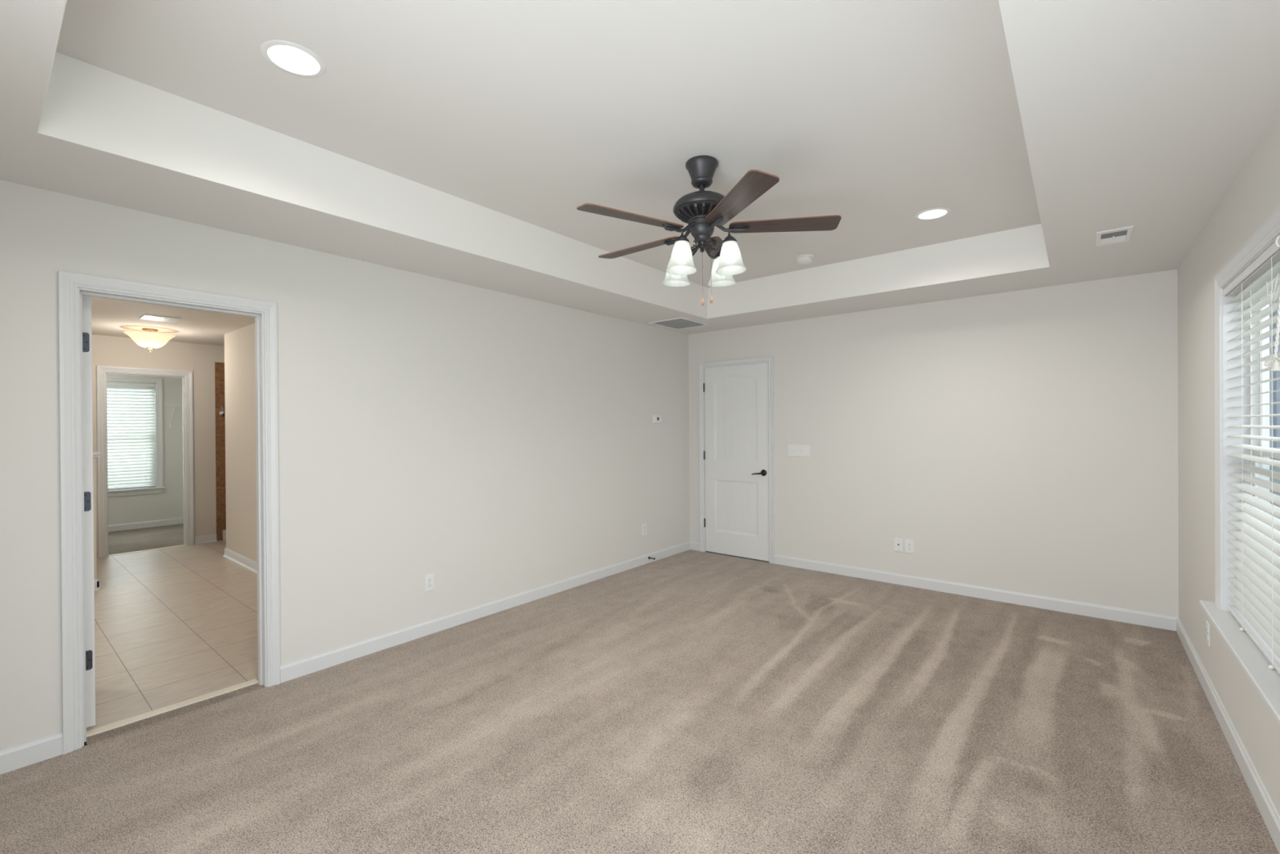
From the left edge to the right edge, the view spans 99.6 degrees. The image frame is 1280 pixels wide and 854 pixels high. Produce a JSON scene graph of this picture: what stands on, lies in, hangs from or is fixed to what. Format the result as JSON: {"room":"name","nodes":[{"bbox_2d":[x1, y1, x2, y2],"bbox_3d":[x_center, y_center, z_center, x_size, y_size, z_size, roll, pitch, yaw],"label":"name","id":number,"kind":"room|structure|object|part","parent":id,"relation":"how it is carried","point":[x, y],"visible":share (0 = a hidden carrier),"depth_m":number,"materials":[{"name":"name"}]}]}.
{"room":"empty bedroom","nodes":[
{"label":"empty bedroom","id":0,"kind":"room"},
{"bbox_2d":[93,457,97,579],"bbox_3d":[-5.110,0.848,4.411,0.110,1.165,0.948,0,0,39],"label":"wall","id":1,"kind":"structure","parent":0,"point":[94,458],"depth_m":4.74,"materials":[{"name":"beige paint"}]},
{"bbox_2d":[93,578,99,591],"bbox_3d":[-5.048,1.384,4.373,0.030,0.092,0.961,0,0,39],"label":"baseboard","id":2,"kind":"structure","parent":1,"relation":"attached to","point":[95,588],"depth_m":4.73,"materials":[{"name":"white wood"}]},
{"bbox_2d":[93,451,101,457],"bbox_3d":[-5.104,0.245,4.420,0.170,0.039,0.978,0,0,39],"label":"trim","id":3,"kind":"structure","parent":1,"relation":"on","point":[96,454],"depth_m":4.73,"materials":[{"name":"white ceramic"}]},
{"bbox_2d":[106,373,183,524],"bbox_3d":[-7.404,0.135,7.334,0.115,2.600,2.400,0,0,39],"label":"wall","id":4,"kind":"structure","parent":0,"point":[168,504],"depth_m":7.87,"materials":[{"name":"white paint"}]},
{"bbox_2d":[106,381,155,489],"bbox_3d":[-7.329,0.124,7.474,0.055,1.500,0.952,0,0,39],"label":"window","id":5,"kind":"structure","parent":4,"relation":"in","point":[152,483],"depth_m":7.77,"materials":[{"name":"white plastic"}]},
{"bbox_3d":[-7.339,-0.225,7.479,0.022,0.733,0.882,0,0,39],"label":"sash","id":6,"kind":"part","parent":5,"relation":"part of","materials":[{"name":"glass"}]},
{"bbox_3d":[-7.317,0.472,7.467,0.022,0.733,0.882,0,0,39],"label":"sash","id":7,"kind":"part","parent":5,"relation":"part of","materials":[{"name":"white plastic"}]},
{"bbox_2d":[106,382,155,489],"bbox_3d":[-7.276,0.119,7.430,0.064,1.474,0.928,0,0,39],"label":"window blind","id":8,"kind":"object","parent":5,"relation":"attached to","point":[119,444],"visible":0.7,"depth_m":7.59,"materials":[{"name":"white plastic"}]},
{"bbox_3d":[-7.278,0.846,7.439,0.045,0.020,0.928,0,0,39],"label":"rail","id":9,"kind":"part","parent":8,"relation":"part of","materials":[{"name":"white plastic"}]},
{"bbox_3d":[-7.030,0.101,7.690,0.006,1.340,0.021,0,0,11],"label":"pull cord","id":10,"kind":"part","parent":8,"relation":"part of","materials":[{"name":"white fabric"}]},
{"bbox_2d":[106,376,163,487],"bbox_3d":[-7.255,0.086,7.413,0.018,1.565,1.086,0,0,39],"label":"trim","id":11,"kind":"structure","parent":4,"relation":"attached to","point":[158,382],"depth_m":7.79,"materials":[{"name":"white wood"}]},
{"bbox_2d":[107,486,165,497],"bbox_3d":[-7.267,0.911,7.420,0.105,0.085,1.137,0,0,39],"label":"trim","id":12,"kind":"structure","parent":4,"relation":"attached to","point":[118,492],"depth_m":7.60,"materials":[{"name":"white wood"}]},
{"bbox_2d":[107,516,183,531],"bbox_3d":[-7.353,1.389,7.290,0.013,0.092,2.180,0,0,39],"label":"baseboard","id":13,"kind":"structure","parent":4,"relation":"attached to","point":[122,526],"depth_m":7.68,"materials":[{"name":"white wood"}]},
{"bbox_2d":[164,404,182,427],"bbox_3d":[-6.673,-0.152,7.904,0.303,0.320,0.350,0,0,39],"label":"wire shelf","id":14,"kind":"object","parent":4,"relation":"attached to","point":[174,406],"visible":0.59,"depth_m":7.84,"materials":[{"name":"white metal"}]},
{"bbox_2d":[108,523,183,555],"bbox_3d":[-6.609,1.432,6.699,1.914,0.001,2.200,0,0,39],"label":"floor","id":15,"kind":"structure","parent":0,"point":[161,536],"depth_m":6.93,"materials":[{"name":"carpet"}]},
{"bbox_2d":[91,334,224,557],"bbox_3d":[-5.912,0.080,6.056,0.115,2.700,4.500,0,0,39],"label":"wall","id":16,"kind":"structure","parent":0,"point":[107,350],"depth_m":6.59,"materials":[{"name":"beige paint"}]},
{"bbox_2d":[96,365,194,557],"bbox_3d":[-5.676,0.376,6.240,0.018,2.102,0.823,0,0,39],"label":"trim","id":17,"kind":"structure","parent":16,"relation":"attached to","point":[100,370],"depth_m":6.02,"materials":[{"name":"white wood"}]},
{"bbox_2d":[107,544,186,555],"bbox_3d":[-5.694,1.431,6.264,0.054,0.014,0.679,0,0,39],"label":"trim","id":18,"kind":"structure","parent":16,"relation":"attached to","point":[182,544],"depth_m":6.24,"materials":[{"name":"beige stone"}]},
{"bbox_2d":[194,533,217,544],"bbox_3d":[-5.333,1.378,6.648,0.030,0.092,0.213,0,0,39],"label":"baseboard","id":19,"kind":"structure","parent":16,"relation":"attached to","point":[208,538],"depth_m":6.64,"materials":[{"name":"white wood"}]},
{"bbox_2d":[214,361,226,541],"bbox_3d":[-4.910,0.303,7.288,0.115,2.232,1.328,0,0,39],"label":"door","id":20,"kind":"structure","parent":16,"relation":"attached to","point":[219,366],"depth_m":6.77,"materials":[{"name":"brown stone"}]},
{"bbox_2d":[218,406,225,417],"bbox_3d":[-5.209,-0.191,6.782,0.063,0.127,0.100,0,0,39],"label":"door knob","id":21,"kind":"object","parent":20,"relation":"attached to","point":[222,412],"visible":0.73,"depth_m":6.77,"materials":[{"name":"silver metal"}]},
{"bbox_2d":[222,529,226,541],"bbox_3d":[-5.163,1.357,6.770,0.140,0.130,0.065,0,0,39],"label":"trim","id":22,"kind":"structure","parent":16,"relation":"attached to","point":[224,531],"depth_m":6.75,"materials":[{"name":"white ceramic"}]},
{"bbox_2d":[82,295,254,346],"bbox_3d":[-4.061,-1.047,4.541,4.906,0.061,4.700,0,0,39],"label":"ceiling","id":23,"kind":"structure","parent":0,"point":[109,317],"depth_m":5.23,"materials":[{"name":"beige paint"}]},
{"bbox_2d":[123,328,175,351],"bbox_3d":[-5.082,-0.894,5.612,0.400,0.238,0.400,0,0,39],"label":"ceiling lamp","id":24,"kind":"object","parent":23,"relation":"attached to","point":[149,340],"visible":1,"depth_m":5.53,"materials":[{"name":"white glass"}]},
{"bbox_2d":[138,314,182,322],"bbox_3d":[-4.469,-1.008,5.041,0.260,0.014,0.260,0,0,39],"label":"ceiling vent","id":25,"kind":"object","parent":23,"relation":"in","point":[146,317],"visible":1,"depth_m":5.01,"materials":[{"name":"white plastic"}]},
{"bbox_2d":[86,540,257,730],"bbox_3d":[-4.014,1.453,4.525,4.761,0.060,4.500,0,0,39],"label":"floor tile","id":26,"kind":"structure","parent":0,"point":[174,624],"depth_m":3.81,"materials":[{"name":"beige tile"}]},
{"bbox_2d":[224,323,257,561],"bbox_3d":[-3.081,0.066,4.823,3.747,2.700,0.115,0,0,39],"label":"wall","id":27,"kind":"structure","parent":0,"point":[239,344],"depth_m":5.61,"materials":[{"name":"beige paint"}]},
{"bbox_2d":[222,547,257,573],"bbox_3d":[-3.126,1.370,4.778,3.727,0.092,0.030,0,0,39],"label":"baseboard","id":28,"kind":"structure","parent":27,"relation":"attached to","point":[250,564],"depth_m":5.58,"materials":[{"name":"white wood"}]},
{"bbox_2d":[0,179,689,750],"bbox_3d":[-1.261,-0.043,4.001,0.115,2.900,5.620,0,0,39],"label":"wall","id":29,"kind":"structure","parent":0,"point":[495,445],"depth_m":3.41,"materials":[{"name":"white paint"}]},
{"bbox_2d":[0,731,63,774],"bbox_3d":[-2.743,1.377,2.071,0.013,0.092,0.736,0,0,39],"label":"baseboard","id":30,"kind":"structure","parent":29,"relation":"attached to","point":[37,750],"depth_m":2.28,"materials":[{"name":"white wood"}]},
{"bbox_2d":[82,296,95,727],"bbox_3d":[-2.814,0.394,2.715,0.663,1.995,0.036,0,0,39],"label":"door","id":31,"kind":"structure","parent":29,"relation":"in","point":[86,300],"depth_m":2.51,"materials":[{"name":"white wood"}]},
{"bbox_2d":[57,271,279,754],"bbox_3d":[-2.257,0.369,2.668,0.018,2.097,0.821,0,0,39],"label":"trim","id":32,"kind":"structure","parent":29,"relation":"attached to","point":[68,282],"depth_m":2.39,"materials":[{"name":"white wood"}]},
{"bbox_2d":[86,678,257,737],"bbox_3d":[-2.347,1.420,2.755,0.060,0.016,0.681,0,0,39],"label":"trim","id":33,"kind":"structure","parent":29,"relation":"attached to","point":[122,722],"depth_m":2.72,"materials":[{"name":"beige stone"}]},
{"bbox_2d":[424,573,434,591],"bbox_3d":[-1.433,1.058,3.686,0.009,0.115,0.071,0,0,39],"label":"power outlet","id":34,"kind":"object","parent":29,"relation":"attached to","point":[428,578],"visible":1,"depth_m":3.68,"materials":[{"name":"white plastic"}]},
{"bbox_2d":[280,541,690,683],"bbox_3d":[-0.711,1.355,4.569,0.013,0.092,4.063,0,0,39],"label":"baseboard","id":35,"kind":"structure","parent":29,"relation":"attached to","point":[309,664],"depth_m":3.80,"materials":[{"name":"white wood"}]},
{"bbox_2d":[642,523,647,535],"bbox_3d":[0.048,1.041,5.508,0.009,0.115,0.071,0,0,39],"label":"power outlet","id":36,"kind":"object","parent":29,"relation":"attached to","point":[644,526],"visible":1,"depth_m":5.50,"materials":[{"name":"white plastic"}]},
{"bbox_2d":[652,414,662,422],"bbox_3d":[0.184,-0.084,5.665,0.028,0.090,0.136,0,0,39],"label":"thermostat","id":37,"kind":"object","parent":29,"relation":"attached to","point":[655,418],"visible":1,"depth_m":5.64,"materials":[{"name":"white plastic"}]},
{"bbox_2d":[84,551,768,745],"bbox_3d":[0.331,1.471,2.704,4.214,0.100,5.875,0,0,39],"label":"floor slab","id":38,"kind":"structure","parent":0,"point":[85,743],"depth_m":5.84,"materials":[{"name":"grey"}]},
{"bbox_2d":[0,549,1279,853],"bbox_3d":[0.295,1.401,2.749,4.047,0.001,5.620,0,0,39],"label":"floor","id":39,"kind":"structure","parent":0,"point":[690,701],"depth_m":2.42,"materials":[{"name":"beige carpet"}]},
{"bbox_2d":[0,0,1279,334],"bbox_3d":[0.312,-1.179,2.712,3.959,0.283,5.620,0,0,39],"label":"ceiling","id":40,"kind":"structure","parent":0,"point":[460,141],"depth_m":2.21,"materials":[{"name":"white paint"}]},
{"bbox_2d":[260,40,326,78],"bbox_3d":[-1.232,-1.352,1.928,0.198,0.093,0.198,0,0,39],"label":"recessed light","id":41,"kind":"object","parent":40,"relation":"in","point":[293,59],"visible":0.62,"depth_m":1.97,"materials":[{"name":"white plastic"}]},
{"bbox_2d":[648,316,709,329],"bbox_3d":[0.399,-1.043,5.472,0.410,0.009,0.500,0,0,39],"label":"ceiling vent","id":42,"kind":"object","parent":40,"relation":"in","point":[677,323],"visible":1,"depth_m":5.45,"materials":[{"name":"white plastic"}]},
{"bbox_2d":[577,155,841,305],"bbox_3d":[0.283,-0.965,2.737,1.243,0.712,1.282,0,0,39],"label":"ceiling fan","id":43,"kind":"object","parent":40,"relation":"hanging from","point":[703,211],"visible":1,"depth_m":2.63,"materials":[{"name":"brown metal"}]},
{"bbox_3d":[-0.031,-0.970,2.506,0.530,0.006,0.133,-1,10,-30],"label":"fan blade","id":44,"kind":"part","parent":43,"relation":"part of","materials":[{"name":"brown wood"}]},
{"bbox_3d":[0.000,-0.977,2.954,0.530,0.006,0.133,0,10,38],"label":"fan blade","id":45,"kind":"part","parent":43,"relation":"part of","materials":[{"name":"brown wood"}]},
{"bbox_3d":[0.188,-0.816,2.823,0.149,0.144,0.149,0,0,43],"label":"lamp shade","id":46,"kind":"part","parent":43,"relation":"part of","materials":[{"name":"white glass"}]},
{"bbox_3d":[0.197,-0.815,2.584,0.149,0.144,0.149,0,0,43],"label":"lamp shade","id":47,"kind":"part","parent":43,"relation":"part of","materials":[{"name":"white glass"}]},
{"bbox_3d":[0.255,-0.889,2.760,0.128,0.056,0.013,0,0,43],"label":"arm","id":48,"kind":"part","parent":43,"relation":"part of","materials":[{"name":"brown metal"}]},
{"bbox_3d":[0.259,-0.889,2.651,0.013,0.056,0.128,0,0,43],"label":"arm","id":49,"kind":"part","parent":43,"relation":"part of","materials":[{"name":"brown metal"}]},
{"bbox_3d":[0.364,-0.890,2.764,0.013,0.056,0.128,0,0,43],"label":"arm","id":50,"kind":"part","parent":43,"relation":"part of","materials":[{"name":"brown metal"}]},
{"bbox_3d":[0.368,-0.889,2.655,0.128,0.056,0.013,0,0,43],"label":"arm","id":51,"kind":"part","parent":43,"relation":"part of","materials":[{"name":"brown metal"}]},
{"bbox_3d":[0.463,-0.986,3.074,0.133,0.006,0.530,-11,-4,22],"label":"fan blade","id":52,"kind":"part","parent":43,"relation":"part of","materials":[{"name":"brown wood"}]},
{"bbox_3d":[0.428,-0.818,2.832,0.149,0.144,0.149,0,0,43],"label":"lamp shade","id":53,"kind":"part","parent":43,"relation":"part of","materials":[{"name":"white glass"}]},
{"bbox_3d":[0.436,-0.817,2.592,0.149,0.144,0.149,0,0,43],"label":"lamp shade","id":54,"kind":"part","parent":43,"relation":"part of","materials":[{"name":"white glass"}]},
{"bbox_3d":[0.415,-0.969,2.324,0.133,0.006,0.530,9,-2,-15],"label":"fan blade","id":55,"kind":"part","parent":43,"relation":"part of","materials":[{"name":"brown wood"}]},
{"bbox_3d":[0.706,-0.992,2.662,0.530,0.006,0.133,0,-9,6],"label":"fan blade","id":56,"kind":"part","parent":43,"relation":"part of","materials":[{"name":"brown wood"}]},
{"bbox_2d":[795,253,813,264],"bbox_3d":[1.292,-1.308,4.241,0.140,0.049,0.140,0,0,39],"label":"smoke detector","id":57,"kind":"object","parent":40,"relation":"attached to","point":[806,259],"visible":1,"depth_m":4.20,"materials":[{"name":"white plastic"}]},
{"bbox_3d":[1.292,-1.326,4.241,0.140,0.012,0.140,0,0,39],"label":"mounting plate","id":58,"kind":"part","parent":57,"relation":"part of","materials":[{"name":"white plastic"}]},
{"bbox_2d":[914,207,951,220],"bbox_3d":[1.829,-1.376,3.385,0.198,0.093,0.198,0,0,39],"label":"recessed light","id":59,"kind":"object","parent":40,"relation":"in","point":[933,213],"visible":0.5,"depth_m":3.43,"materials":[{"name":"white plastic"}]},
{"bbox_2d":[1095,226,1133,247],"bbox_3d":[2.618,-1.044,2.991,0.150,0.020,0.300,0,0,39],"label":"ceiling vent","id":60,"kind":"object","parent":40,"relation":"in","point":[1120,235],"visible":1,"depth_m":2.98,"materials":[{"name":"white plastic"}]},
{"bbox_2d":[688,269,1178,617],"bbox_3d":[2.138,-0.068,4.933,4.214,2.900,0.115,0,0,39],"label":"wall","id":61,"kind":"structure","parent":0,"point":[1023,441],"depth_m":4.32,"materials":[{"name":"white paint"}]},
{"bbox_2d":[689,541,699,551],"bbox_3d":[0.624,1.342,6.094,0.135,0.092,0.013,0,0,39],"label":"baseboard","id":62,"kind":"structure","parent":61,"relation":"attached to","point":[693,545],"depth_m":6.09,"materials":[{"name":"white wood"}]},
{"bbox_2d":[702,362,768,560],"bbox_3d":[1.012,0.358,5.774,0.772,2.033,0.082,0,0,39],"label":"door","id":63,"kind":"structure","parent":61,"relation":"in","point":[736,520],"depth_m":5.77,"materials":[{"name":"white wood"}]},
{"bbox_2d":[698,355,774,563],"bbox_3d":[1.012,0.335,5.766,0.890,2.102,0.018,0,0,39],"label":"trim","id":64,"kind":"structure","parent":61,"relation":"attached to","point":[770,360],"depth_m":5.59,"materials":[{"name":"white wood"}]},
{"bbox_2d":[787,444,809,457],"bbox_3d":[1.563,0.234,5.318,0.217,0.112,0.017,0,0,39],"label":"light switch","id":65,"kind":"object","parent":61,"relation":"attached to","point":[793,450],"visible":1,"depth_m":5.31,"materials":[{"name":"white plastic"}]},
{"bbox_2d":[893,537,902,551],"bbox_3d":[2.270,1.036,4.751,0.071,0.115,0.016,0,0,39],"label":"outlet","id":66,"kind":"object","parent":61,"relation":"attached to","point":[898,543],"visible":1,"depth_m":4.75,"materials":[{"name":"white plastic"}]},
{"bbox_2d":[905,538,914,553],"bbox_3d":[2.341,1.036,4.698,0.071,0.115,0.009,0,0,39],"label":"power outlet","id":67,"kind":"object","parent":61,"relation":"attached to","point":[909,544],"visible":1,"depth_m":4.69,"materials":[{"name":"white plastic"}]},
{"bbox_2d":[774,554,1178,631],"bbox_3d":[2.500,1.335,4.569,2.921,0.092,0.013,0,0,39],"label":"baseboard","id":68,"kind":"structure","parent":61,"relation":"attached to","point":[1147,619],"depth_m":4.30,"materials":[{"name":"white wood"}]},
{"bbox_2d":[1177,109,1279,816],"bbox_3d":[1.911,0.095,1.424,0.140,3.200,5.620,0,0,39],"label":"wall","id":69,"kind":"structure","parent":0,"point":[1254,195],"depth_m":2.75,"materials":[{"name":"white paint"}]},
{"bbox_2d":[1205,620,1209,646],"bbox_3d":[2.935,1.066,2.797,0.009,0.115,0.071,0,0,39],"label":"power outlet","id":70,"kind":"object","parent":69,"relation":"attached to","point":[1207,624],"visible":1,"depth_m":2.79,"materials":[{"name":"white plastic"}]},
{"bbox_2d":[1176,617,1279,853],"bbox_3d":[1.855,1.350,1.471,0.013,0.092,5.607,0,0,39],"label":"baseboard","id":71,"kind":"structure","parent":69,"relation":"attached to","point":[1267,809],"depth_m":2.24,"materials":[{"name":"white wood"}]},
{"bbox_2d":[1199,600,1279,725],"bbox_3d":[2.134,0.866,1.790,0.144,0.021,2.120,0,0,39],"label":"trim","id":72,"kind":"structure","parent":69,"relation":"attached to","point":[1265,680],"depth_m":2.02,"materials":[{"name":"white wood"}]},
{"bbox_2d":[1213,205,1279,610],"bbox_3d":[2.118,0.074,1.804,0.018,1.563,1.960,0,0,39],"label":"trim","id":73,"kind":"structure","parent":69,"relation":"attached to","point":[1269,229],"depth_m":2.51,"materials":[{"name":"white wood"}]},
{"bbox_2d":[1222,234,1279,611],"bbox_3d":[2.156,0.109,1.772,0.083,1.494,1.832,0,0,39],"label":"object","id":74,"kind":"structure","parent":69,"relation":"attached to","point":[1227,384],"depth_m":2.48,"materials":[{"name":"white wood"}]},
{"bbox_2d":[1222,235,1279,673],"bbox_3d":[2.136,0.114,1.790,0.100,1.482,1.804,0,0,39],"label":"window blind","id":75,"kind":"object","parent":69,"relation":"attached to","point":[1256,599],"visible":1,"depth_m":2.11,"materials":[{"name":"white plastic"}]},
{"bbox_3d":[2.531,0.116,2.241,0.002,1.434,0.002,0,0,39],"label":"lift cord","id":76,"kind":"part","parent":75,"relation":"part of","materials":[{"name":"white fabric"}]},
{"bbox_3d":[2.528,0.116,2.236,0.054,1.434,0.002,0,0,39],"label":"ladder cord","id":77,"kind":"part","parent":75,"relation":"part of","materials":[{"name":"white fabric"}]},
{"bbox_3d":[2.158,0.836,1.778,0.048,0.018,1.796,0,0,39],"label":"rail","id":78,"kind":"part","parent":75,"relation":"part of","materials":[{"name":"white plastic"}]},
{"bbox_3d":[2.244,0.119,1.887,0.054,1.434,0.002,0,0,39],"label":"ladder cord","id":79,"kind":"part","parent":75,"relation":"part of","materials":[{"name":"white plastic"}]},
{"bbox_3d":[2.043,-0.419,1.723,0.009,0.387,0.113,0,0,36],"label":"twisted cord","id":80,"kind":"part","parent":75,"relation":"part of","materials":[{"name":"white plastic"}]},
{"bbox_2d":[1248,273,1279,514],"bbox_3d":[2.210,0.112,1.729,0.055,1.491,1.822,0,0,39],"label":"window","id":81,"kind":"structure","parent":69,"relation":"in","point":[1255,388],"depth_m":2.40,"materials":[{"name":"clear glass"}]},
{"bbox_3d":[2.493,0.455,2.095,0.022,0.728,0.831,0,0,39],"label":"sash","id":82,"kind":"part","parent":81,"relation":"part of","materials":[{"name":"white plastic"}]},
{"bbox_3d":[2.505,-0.237,2.079,0.022,0.728,0.831,0,0,39],"label":"sash","id":83,"kind":"part","parent":81,"relation":"part of","materials":[{"name":"white plastic"}]},
{"bbox_2d":[1269,301,1279,448],"bbox_3d":[9.301,-0.722,7.382,1.685,2.100,0.070,0,0,39],"label":"window","id":84,"kind":"structure","parent":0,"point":[1276,384],"depth_m":7.64,"materials":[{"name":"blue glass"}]},
{"label":"outside","id":85,"kind":"structure","parent":0,"visible":0},
{"bbox_3d":[15.744,1.673,4.124,17.891,0.150,44.000,0,0,39],"label":"ground","id":86,"kind":"structure","parent":85,"visible":0},
{"bbox_2d":[1269,297,1279,519],"bbox_3d":[12.508,-2.497,8.652,7.000,8.200,6.800,0,0,39],"label":"neighbor house","id":87,"kind":"structure","parent":86,"relation":"on","point":[1276,384],"depth_m":7.65,"materials":[{"name":"white"}]}
]}

